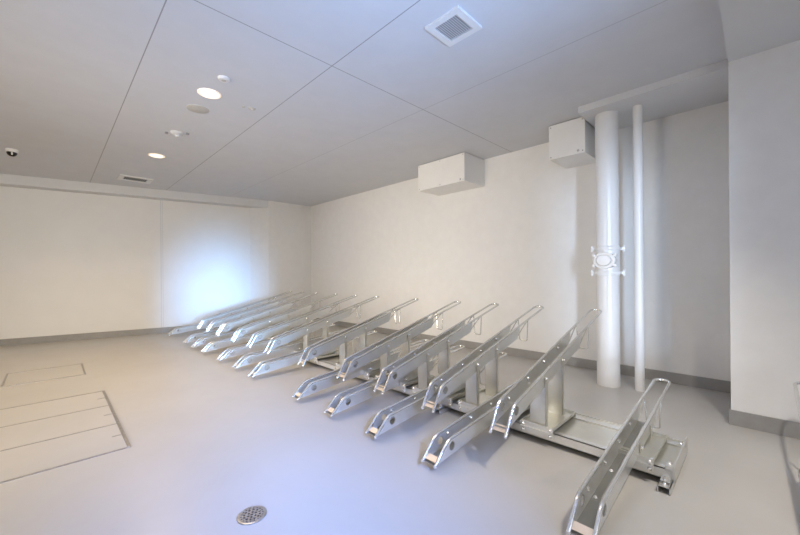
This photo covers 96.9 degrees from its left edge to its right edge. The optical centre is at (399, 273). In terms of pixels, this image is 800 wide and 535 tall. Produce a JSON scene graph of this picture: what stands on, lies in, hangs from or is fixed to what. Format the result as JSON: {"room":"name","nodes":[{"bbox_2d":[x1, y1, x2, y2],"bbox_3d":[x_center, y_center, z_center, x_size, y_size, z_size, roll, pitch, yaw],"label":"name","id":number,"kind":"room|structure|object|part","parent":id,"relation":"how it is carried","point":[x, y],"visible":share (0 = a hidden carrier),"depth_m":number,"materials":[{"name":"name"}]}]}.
{"room":"bicycle parking room","nodes":[
{"label":"bicycle parking room","id":0,"kind":"room"},
{"bbox_2d":[0,186,250,338],"bbox_3d":[-5.072,-0.192,5.885,7.040,2.500,1.699,0,0,-45],"label":"wall","id":1,"kind":"structure","parent":0,"point":[71,262],"depth_m":5.92,"materials":[{"name":"white paint"}]},
{"bbox_2d":[0,326,206,345],"bbox_3d":[-5.495,1.012,5.473,5.975,0.099,0.015,0,0,-33],"label":"baseboard","id":2,"kind":"structure","parent":1,"relation":"attached to","point":[55,338],"depth_m":5.72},
{"bbox_2d":[0,173,267,207],"bbox_3d":[-5.332,-1.369,5.470,6.284,0.141,0.246,0,0,-33],"label":"trim","id":3,"kind":"structure","parent":1,"relation":"attached to","point":[7,180],"depth_m":5.84,"materials":[{"name":"white paint"}]},
{"bbox_2d":[160,200,163,327],"bbox_3d":[-4.229,-0.177,6.298,0.040,2.260,0.016,0,0,-33],"label":"trim","id":4,"kind":"structure","parent":1,"relation":"attached to","point":[160,200],"depth_m":6.29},
{"bbox_2d":[250,201,309,320],"bbox_3d":[-2.485,-0.212,7.424,1.195,2.500,0.341,0,0,-45],"label":"wall","id":5,"kind":"structure","parent":1,"relation":"attached to","point":[276,256],"depth_m":7.18,"materials":[{"name":"painted plaster"}]},
{"bbox_2d":[302,206,310,313],"bbox_3d":[-2.012,-0.260,7.653,0.200,2.389,0.019,0,0,-45],"label":"trim","id":6,"kind":"structure","parent":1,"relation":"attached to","point":[306,211],"depth_m":7.64,"materials":[{"name":"white paint"}]},
{"bbox_2d":[0,0,727,205],"bbox_3d":[-1.695,-1.529,2.448,7.340,0.120,11.350,0,0,-45],"label":"ceiling","id":7,"kind":"structure","parent":0,"point":[349,97],"depth_m":2.70,"materials":[{"name":"white paint"}]},
{"bbox_2d":[5,148,18,156],"bbox_3d":[-4.515,-1.405,4.126,0.112,0.082,0.112,0,0,-45],"label":"dome camera","id":8,"kind":"object","parent":7,"relation":"attached to","point":[11,152],"visible":1,"depth_m":4.10,"materials":[{"name":"white plastic"}]},
{"bbox_2d":[117,174,153,183],"bbox_3d":[-4.044,-1.444,5.419,0.410,0.012,0.330,0,0,-45],"label":"ceiling vent","id":9,"kind":"object","parent":7,"relation":"in","point":[120,177],"visible":1,"depth_m":5.41,"materials":[{"name":"white plastic"}]},
{"bbox_2d":[148,153,164,157],"bbox_3d":[-3.002,-1.455,4.375,0.172,0.006,0.172,0,0,-45],"label":"recessed light","id":10,"kind":"object","parent":7,"relation":"in","point":[155,155],"visible":1,"depth_m":4.36,"materials":[{"name":"white"}]},
{"bbox_2d":[165,130,188,137],"bbox_3d":[-2.310,-1.437,3.674,0.211,0.053,0.120,0,0,-36],"label":"sensor","id":11,"kind":"object","parent":7,"relation":"attached to","point":[177,134],"visible":1,"depth_m":3.65,"materials":[{"name":"white plastic"}]},
{"bbox_2d":[186,104,208,113],"bbox_3d":[-1.799,-1.465,3.158,0.176,0.006,0.176,0,0,-45],"label":"ceiling speaker","id":12,"kind":"object","parent":7,"relation":"attached to","point":[195,108],"visible":1,"depth_m":3.14,"materials":[{"name":"beige plastic"}]},
{"bbox_2d":[197,88,220,98],"bbox_3d":[-1.553,-1.467,2.891,0.172,0.006,0.172,0,0,-45],"label":"recessed light","id":13,"kind":"object","parent":7,"relation":"in","point":[205,92],"visible":1,"depth_m":2.88,"materials":[{"name":"white"}]},
{"bbox_2d":[217,75,229,82],"bbox_3d":[-1.326,-1.461,2.669,0.084,0.021,0.084,0,0,-45],"label":"smoke detector","id":14,"kind":"object","parent":7,"relation":"attached to","point":[222,78],"visible":1,"depth_m":2.65,"materials":[{"name":"white plastic"}]},
{"bbox_2d":[425,5,481,46],"bbox_3d":[0.321,-1.478,2.129,0.244,0.014,0.244,0,0,-45],"label":"ceiling vent","id":15,"kind":"object","parent":7,"relation":"in","point":[456,24],"visible":1,"depth_m":2.12,"materials":[{"name":"white plastic"}]},
{"bbox_2d":[0,324,799,534],"bbox_3d":[-1.674,1.091,2.448,7.340,0.120,11.350,0,0,-45],"label":"floor","id":16,"kind":"structure","parent":0,"point":[211,441],"depth_m":1.87,"materials":[{"name":"grey concrete"}]},
{"bbox_2d":[1,363,85,386],"bbox_3d":[-3.693,1.046,3.702,0.594,0.004,0.636,0,0,-45],"label":"floor hatch","id":17,"kind":"object","parent":16,"relation":"on","point":[17,378],"visible":1,"depth_m":3.67,"materials":[{"name":"beige metal"}]},
{"bbox_2d":[0,390,130,483],"bbox_3d":[-2.589,1.036,2.163,1.337,0.005,1.464,0,0,-45],"label":"floor hatch","id":18,"kind":"object","parent":16,"relation":"on","point":[38,437],"visible":1,"depth_m":2.28,"materials":[{"name":"beige metal"}]},
{"bbox_2d":[237,506,266,524],"bbox_3d":[-0.627,1.021,1.502,0.119,0.005,0.119,0,0,-45],"label":"floor drain","id":19,"kind":"object","parent":16,"relation":"on","point":[251,515],"visible":1,"depth_m":1.50,"materials":[{"name":"metal"}]},
{"bbox_2d":[209,326,687,495],"bbox_3d":[-0.964,0.972,4.202,0.525,0.108,6.780,0,0,-45],"label":"track","id":20,"kind":"object","parent":16,"relation":"on","point":[583,433],"visible":0.37,"depth_m":2.03,"materials":[{"name":"metal"}]},
{"bbox_2d":[167,323,219,335],"bbox_3d":[-3.250,0.886,6.417,1.617,0.256,0.170,0,0,-45],"label":"bike rack","id":21,"kind":"object","parent":20,"relation":"on","point":[187,328],"visible":0.47,"depth_m":6.03,"materials":[{"name":"metal"}]},
{"bbox_3d":[-3.265,0.886,6.435,1.614,0.256,0.101,0,0,-45],"label":"tube frame","id":22,"kind":"part","parent":21,"relation":"part of","materials":[{"name":"metal"}]},
{"bbox_2d":[183,323,248,343],"bbox_3d":[-2.562,0.880,5.719,1.617,0.256,0.170,0,0,-45],"label":"bike rack","id":23,"kind":"object","parent":20,"relation":"on","point":[191,338],"visible":0.38,"depth_m":5.32,"materials":[{"name":"metal"}]},
{"bbox_2d":[191,321,283,347],"bbox_3d":[-2.264,0.878,5.417,1.617,0.256,0.170,0,0,-45],"label":"bike rack","id":24,"kind":"object","parent":20,"relation":"on","point":[208,339],"visible":0.34,"depth_m":5.03,"materials":[{"name":"metal"}]},
{"bbox_2d":[197,291,292,328],"bbox_3d":[-2.551,0.649,6.003,1.580,0.659,0.196,0,0,-45],"label":"bike rack","id":25,"kind":"object","parent":20,"relation":"on","point":[210,319],"visible":0.59,"depth_m":5.82,"materials":[{"name":"metal"}]},
{"bbox_2d":[205,292,303,331],"bbox_3d":[-2.253,0.646,5.700,1.580,0.659,0.196,0,0,-45],"label":"bike rack","id":26,"kind":"object","parent":20,"relation":"on","point":[219,322],"visible":0.63,"depth_m":5.51,"materials":[{"name":"metal"}]},
{"bbox_2d":[201,320,312,352],"bbox_3d":[-1.952,0.875,5.100,1.617,0.256,0.170,0,0,-45],"label":"bike rack","id":27,"kind":"object","parent":20,"relation":"on","point":[227,342],"visible":0.46,"depth_m":4.74,"materials":[{"name":"metal"}]},
{"bbox_2d":[215,292,317,335],"bbox_3d":[-1.941,0.644,5.383,1.580,0.659,0.196,0,0,-45],"label":"bike rack","id":28,"kind":"object","parent":20,"relation":"on","point":[251,318],"visible":0.73,"depth_m":5.20,"materials":[{"name":"metal"}]},
{"bbox_2d":[217,324,334,360],"bbox_3d":[-1.524,0.872,4.665,1.617,0.256,0.170,0,0,-45],"label":"bike rack","id":29,"kind":"object","parent":20,"relation":"on","point":[242,349],"visible":0.5,"depth_m":4.31,"materials":[{"name":"metal"}]},
{"bbox_2d":[231,294,337,341],"bbox_3d":[-1.534,0.641,4.970,1.580,0.659,0.196,0,0,-45],"label":"bike rack","id":30,"kind":"object","parent":20,"relation":"on","point":[267,322],"visible":0.73,"depth_m":4.77,"materials":[{"name":"metal"}]},
{"bbox_2d":[232,329,344,368],"bbox_3d":[-1.173,0.869,4.309,1.617,0.256,0.170,0,0,-45],"label":"bike rack","id":31,"kind":"object","parent":20,"relation":"on","point":[258,356],"visible":0.74,"depth_m":4.03,"materials":[{"name":"metal"}]},
{"bbox_2d":[246,295,357,346],"bbox_3d":[-1.183,0.638,4.614,1.580,0.659,0.196,0,0,-45],"label":"bike rack","id":32,"kind":"object","parent":20,"relation":"on","point":[285,326],"visible":0.78,"depth_m":4.42,"materials":[{"name":"metal"}]},
{"bbox_2d":[248,331,376,376],"bbox_3d":[-0.864,0.867,3.996,1.617,0.256,0.170,0,0,-45],"label":"bike rack","id":33,"kind":"object","parent":20,"relation":"on","point":[276,363],"visible":0.75,"depth_m":3.68,"materials":[{"name":"metal"}]},
{"bbox_2d":[264,296,378,353],"bbox_3d":[-0.853,0.635,4.279,1.580,0.659,0.196,0,0,-45],"label":"bike rack","id":34,"kind":"object","parent":20,"relation":"on","point":[324,322],"visible":0.87,"depth_m":4.08,"materials":[{"name":"metal"}]},
{"bbox_3d":[-1.072,0.771,4.062,0.036,0.298,0.096,0,0,-45],"label":"post","id":35,"kind":"part","parent":34,"relation":"part of","materials":[{"name":"metal"}]},
{"bbox_3d":[-0.889,0.737,4.243,0.036,0.364,0.096,0,0,-45],"label":"post","id":36,"kind":"part","parent":34,"relation":"part of","materials":[{"name":"metal"}]},
{"bbox_2d":[297,298,418,368],"bbox_3d":[-0.347,0.631,3.767,1.580,0.659,0.196,0,0,-45],"label":"bike rack","id":37,"kind":"object","parent":20,"relation":"on","point":[340,339],"visible":0.95,"depth_m":3.56,"materials":[{"name":"metal"}]},
{"bbox_3d":[-0.566,0.767,3.550,0.036,0.298,0.096,0,0,-45],"label":"post","id":38,"kind":"part","parent":37,"relation":"part of","materials":[{"name":"metal"}]},
{"bbox_3d":[-0.384,0.733,3.730,0.036,0.364,0.096,0,0,-45],"label":"post","id":39,"kind":"part","parent":37,"relation":"part of","materials":[{"name":"metal"}]},
{"bbox_2d":[292,339,428,399],"bbox_3d":[-0.246,0.862,3.369,1.617,0.256,0.170,0,0,-45],"label":"bike rack","id":40,"kind":"object","parent":20,"relation":"on","point":[321,382],"visible":0.73,"depth_m":3.08,"materials":[{"name":"metal"}]},
{"bbox_3d":[-0.343,0.931,3.273,0.013,0.060,0.170,0,0,-45],"label":"plate","id":41,"kind":"part","parent":40,"relation":"part of","materials":[{"name":"metal"}]},
{"bbox_2d":[324,345,464,416],"bbox_3d":[0.080,0.859,3.038,1.617,0.256,0.170,0,0,-45],"label":"bike rack","id":42,"kind":"object","parent":20,"relation":"on","point":[355,395],"visible":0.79,"depth_m":2.71,"materials":[{"name":"metal"}]},
{"bbox_3d":[-0.016,0.928,2.942,0.013,0.060,0.170,0,0,-45],"label":"plate","id":43,"kind":"part","parent":42,"relation":"part of","materials":[{"name":"metal"}]},
{"bbox_2d":[336,301,460,380],"bbox_3d":[0.089,0.628,3.324,1.580,0.659,0.196,0,0,-45],"label":"bike rack","id":44,"kind":"object","parent":20,"relation":"on","point":[381,348],"visible":0.84,"depth_m":3.12,"materials":[{"name":"metal"}]},
{"bbox_3d":[-0.130,0.764,3.107,0.036,0.298,0.096,0,0,-45],"label":"post","id":45,"kind":"part","parent":44,"relation":"part of","materials":[{"name":"metal"}]},
{"bbox_3d":[0.053,0.730,3.287,0.036,0.364,0.096,0,0,-45],"label":"post","id":46,"kind":"part","parent":44,"relation":"part of","materials":[{"name":"metal"}]},
{"bbox_2d":[373,303,498,394],"bbox_3d":[0.407,0.625,3.002,1.580,0.659,0.196,0,0,-45],"label":"bike rack","id":47,"kind":"object","parent":20,"relation":"on","point":[440,344],"visible":0.91,"depth_m":2.79,"materials":[{"name":"metal"}]},
{"bbox_3d":[0.164,0.927,2.760,0.013,0.060,0.196,0,0,-45],"label":"plate","id":48,"kind":"part","parent":47,"relation":"part of","materials":[{"name":"metal"}]},
{"bbox_3d":[0.188,0.761,2.785,0.036,0.298,0.096,0,0,-45],"label":"post","id":49,"kind":"part","parent":47,"relation":"part of","materials":[{"name":"metal"}]},
{"bbox_3d":[0.370,0.727,2.965,0.036,0.364,0.096,0,0,-45],"label":"post","id":50,"kind":"part","parent":47,"relation":"part of","materials":[{"name":"metal"}]},
{"bbox_2d":[365,352,506,438],"bbox_3d":[0.407,0.857,2.706,1.617,0.256,0.170,0,0,-45],"label":"bike rack","id":51,"kind":"object","parent":20,"relation":"on","point":[408,407],"visible":0.64,"depth_m":2.35,"materials":[{"name":"metal"}]},
{"bbox_3d":[0.311,0.926,2.610,0.013,0.060,0.170,0,0,-45],"label":"plate","id":52,"kind":"part","parent":51,"relation":"part of","materials":[{"name":"metal"}]},
{"bbox_2d":[421,380,529,468],"bbox_3d":[0.734,0.854,2.375,1.617,0.256,0.170,0,0,-45],"label":"bike rack","id":53,"kind":"object","parent":20,"relation":"on","point":[465,428],"visible":0.56,"depth_m":2.02,"materials":[{"name":"metal"}]},
{"bbox_2d":[421,306,543,412],"bbox_3d":[0.722,0.623,2.682,1.580,0.659,0.196,0,0,-45],"label":"bike rack","id":54,"kind":"object","parent":20,"relation":"on","point":[466,370],"visible":0.91,"depth_m":2.48,"materials":[{"name":"metal"}]},
{"bbox_3d":[0.479,0.924,2.440,0.013,0.060,0.196,0,0,-45],"label":"plate","id":55,"kind":"part","parent":54,"relation":"part of","materials":[{"name":"metal"}]},
{"bbox_3d":[0.503,0.759,2.465,0.036,0.298,0.096,0,0,-45],"label":"post","id":56,"kind":"part","parent":54,"relation":"part of","materials":[{"name":"metal"}]},
{"bbox_3d":[0.685,0.725,2.645,0.036,0.364,0.096,0,0,-45],"label":"post","id":57,"kind":"part","parent":54,"relation":"part of","materials":[{"name":"metal"}]},
{"bbox_2d":[489,309,601,438],"bbox_3d":[1.052,0.620,2.347,1.580,0.659,0.196,0,0,-45],"label":"bike rack","id":58,"kind":"object","parent":20,"relation":"on","point":[543,419],"visible":1,"depth_m":2.14,"materials":[{"name":"metal"}]},
{"bbox_3d":[0.809,0.922,2.105,0.013,0.060,0.196,0,0,-45],"label":"plate","id":59,"kind":"part","parent":58,"relation":"part of","materials":[{"name":"metal"}]},
{"bbox_3d":[0.833,0.756,2.130,0.036,0.298,0.096,0,0,-45],"label":"post","id":60,"kind":"part","parent":58,"relation":"part of","materials":[{"name":"metal"}]},
{"bbox_3d":[1.015,0.722,2.311,0.036,0.364,0.096,0,0,-45],"label":"post","id":61,"kind":"part","parent":58,"relation":"part of","materials":[{"name":"metal"}]},
{"bbox_3d":[1.064,0.907,2.357,0.005,0.034,0.196,0,0,-45],"label":"plate","id":62,"kind":"part","parent":58,"relation":"part of","materials":[{"name":"metal"}]},
{"bbox_2d":[566,378,670,534],"bbox_3d":[1.249,0.850,1.852,1.617,0.256,0.170,0,0,-45],"label":"bike rack","id":63,"kind":"object","parent":20,"relation":"on","point":[633,444],"visible":1,"depth_m":1.66,"materials":[{"name":"metal"}]},
{"bbox_3d":[1.153,0.919,1.756,0.013,0.060,0.170,0,0,-45],"label":"plate","id":64,"kind":"part","parent":63,"relation":"part of","materials":[{"name":"metal"}]},
{"bbox_3d":[1.408,0.904,2.008,0.005,0.034,0.170,0,0,-45],"label":"plate","id":65,"kind":"part","parent":63,"relation":"part of","materials":[{"name":"metal"}]},
{"bbox_3d":[1.421,0.939,1.818,0.425,0.080,0.036,0,0,-45],"label":"plate","id":66,"kind":"part","parent":20,"relation":"part of","materials":[{"name":"metal"}]},
{"bbox_2d":[590,110,625,387],"bbox_3d":[1.873,-0.218,3.205,0.228,2.442,0.268,0,0,-45],"label":"drain pipe","id":67,"kind":"object","parent":16,"relation":"on","point":[606,260],"visible":1,"depth_m":3.13,"materials":[{"name":"paint"}]},
{"bbox_2d":[633,104,644,391],"bbox_3d":[2.053,-0.219,3.050,0.072,2.442,0.072,0,0,-45],"label":"pipe","id":68,"kind":"object","parent":16,"relation":"on","point":[638,211],"visible":1,"depth_m":3.02,"materials":[{"name":"paint"}]},
{"bbox_2d":[793,381,799,480],"bbox_3d":[1.715,0.808,1.402,1.654,0.393,0.170,0,0,-45],"label":"bike rack","id":69,"kind":"object","parent":16,"relation":"on","point":[797,397],"visible":1,"depth_m":1.85,"materials":[{"name":"metal"}]},
{"bbox_3d":[1.701,0.793,1.420,1.648,0.363,0.101,0,0,-45],"label":"tube frame","id":70,"kind":"part","parent":69,"relation":"part of","materials":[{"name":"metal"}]},
{"bbox_2d":[310,101,730,380],"bbox_3d":[-0.068,-0.231,5.930,0.150,2.500,8.260,0,0,-45],"label":"wall","id":71,"kind":"structure","parent":0,"point":[520,241],"depth_m":4.02,"materials":[{"name":"painted plaster"},{"name":"concrete"}]},
{"bbox_2d":[418,152,483,195],"bbox_3d":[0.674,-1.308,4.737,0.455,0.351,0.762,0,0,-45],"label":"junction box","id":72,"kind":"object","parent":71,"relation":"attached to","point":[463,171],"visible":1,"depth_m":4.55,"materials":[{"name":"metal"}]},
{"bbox_2d":[313,318,799,439],"bbox_3d":[1.094,0.960,4.062,0.830,0.099,9.460,0,0,-45],"label":"baseboard","id":73,"kind":"structure","parent":71,"relation":"attached to","point":[675,378],"depth_m":3.15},
{"bbox_2d":[549,117,594,168],"bbox_3d":[1.779,-1.320,3.615,0.455,0.344,0.340,0,0,-45],"label":"junction box","id":74,"kind":"object","parent":71,"relation":"attached to","point":[571,142],"visible":0.85,"depth_m":3.48,"materials":[{"name":"metal"}]},
{"bbox_2d":[578,59,728,128],"bbox_3d":[2.182,-1.470,3.056,0.665,0.058,0.995,0,0,-45],"label":"beam","id":75,"kind":"structure","parent":71,"relation":"attached to","point":[707,85],"depth_m":2.91,"materials":[{"name":"white paint"}]},
{"bbox_2d":[728,40,799,422],"bbox_3d":[3.500,-0.260,1.725,0.970,2.500,2.740,0,0,-45],"label":"wall","id":76,"kind":"structure","parent":0,"point":[764,87],"depth_m":2.24,"materials":[{"name":"painted plaster"}]},
{"bbox_2d":[719,0,799,61],"bbox_3d":[0.369,-1.439,-0.229,6.220,0.092,1.140,0,0,-45],"label":"beam","id":77,"kind":"structure","parent":76,"relation":"attached to","point":[750,27],"depth_m":2.00,"materials":[{"name":"white paint"}]}
]}

